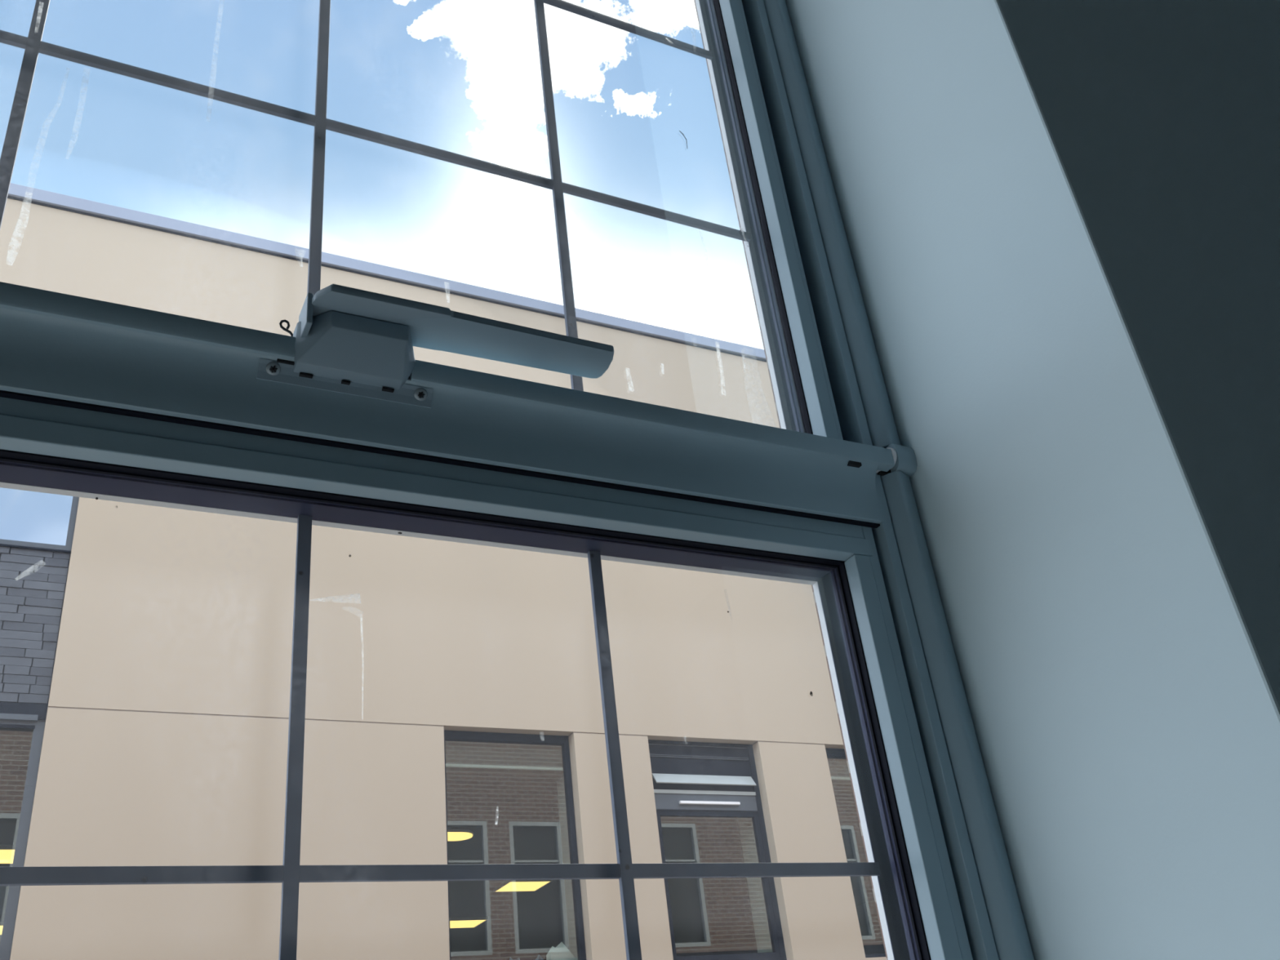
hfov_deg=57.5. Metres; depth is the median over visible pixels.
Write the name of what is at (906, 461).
bracket
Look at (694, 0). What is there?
wall
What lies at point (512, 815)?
windows
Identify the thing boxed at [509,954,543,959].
plastic film
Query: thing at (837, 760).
window
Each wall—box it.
[0,182,886,959]
[0,546,70,711]
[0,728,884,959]
[693,0,888,959]
[785,0,1279,959]
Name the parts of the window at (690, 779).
mullion rail, pane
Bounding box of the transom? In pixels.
[0,306,882,529]
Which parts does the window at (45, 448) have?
sash rail, moulding, moulding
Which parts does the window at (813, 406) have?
trim, frame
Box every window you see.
[0,0,843,439]
[0,0,1034,959]
[0,487,79,555]
[0,702,48,959]
[444,730,586,959]
[648,739,786,959]
[825,748,885,957]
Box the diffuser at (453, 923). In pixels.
[449,920,485,928]
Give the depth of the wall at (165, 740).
10.90 m
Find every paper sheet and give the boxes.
[546,946,555,959]
[550,942,577,959]
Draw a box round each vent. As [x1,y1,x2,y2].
[648,743,756,791]
[679,800,740,805]
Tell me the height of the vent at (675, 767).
0.471 m
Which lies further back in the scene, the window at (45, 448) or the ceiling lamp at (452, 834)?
the ceiling lamp at (452, 834)
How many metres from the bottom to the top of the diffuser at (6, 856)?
0.012 m
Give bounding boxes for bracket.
[875,443,917,477]
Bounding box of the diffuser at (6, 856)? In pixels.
[0,849,14,863]
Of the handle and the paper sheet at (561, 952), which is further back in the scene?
the paper sheet at (561, 952)
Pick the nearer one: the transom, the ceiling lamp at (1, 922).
the transom
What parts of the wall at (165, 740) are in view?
render panel, render panel, render panel, render panel, render panel, render panel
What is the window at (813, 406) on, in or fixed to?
attached to the window at (45, 448)
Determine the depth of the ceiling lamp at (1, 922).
14.14 m
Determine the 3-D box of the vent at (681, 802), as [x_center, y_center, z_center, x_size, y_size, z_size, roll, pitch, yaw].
[0.705,3.254,11.743,0.695,0.028,0.032,9,-33,-26]
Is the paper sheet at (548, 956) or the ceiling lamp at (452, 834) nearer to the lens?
the paper sheet at (548, 956)
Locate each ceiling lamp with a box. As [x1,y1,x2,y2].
[0,844,15,864]
[0,921,4,934]
[447,829,473,840]
[449,916,488,928]
[493,880,552,892]
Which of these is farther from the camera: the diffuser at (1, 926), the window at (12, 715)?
the diffuser at (1, 926)
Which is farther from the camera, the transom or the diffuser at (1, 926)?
the diffuser at (1, 926)
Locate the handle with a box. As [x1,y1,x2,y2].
[256,284,613,408]
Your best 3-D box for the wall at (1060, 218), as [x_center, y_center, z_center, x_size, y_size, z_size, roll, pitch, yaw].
[1.416,0.195,1.753,2.303,4.100,0.427,9,-33,-26]
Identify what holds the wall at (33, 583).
attached to the wall at (165, 740)
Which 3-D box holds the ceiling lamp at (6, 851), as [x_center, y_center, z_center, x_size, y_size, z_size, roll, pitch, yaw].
[-6.441,3.679,11.445,0.600,0.040,0.600,9,-33,-26]
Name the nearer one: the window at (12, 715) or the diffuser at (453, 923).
the window at (12, 715)
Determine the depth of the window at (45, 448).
1.18 m
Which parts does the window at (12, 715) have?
lintel trim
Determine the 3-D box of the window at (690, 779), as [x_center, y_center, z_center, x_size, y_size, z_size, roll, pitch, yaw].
[0.661,3.692,11.630,1.310,2.340,0.410,9,-33,-26]
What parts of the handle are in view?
plate, lever arm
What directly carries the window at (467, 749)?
in the wall at (165, 740)
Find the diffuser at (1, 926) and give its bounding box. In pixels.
[0,925,3,934]
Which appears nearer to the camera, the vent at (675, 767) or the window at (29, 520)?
the window at (29, 520)
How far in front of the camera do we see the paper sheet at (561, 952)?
10.53 m
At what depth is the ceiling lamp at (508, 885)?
15.37 m

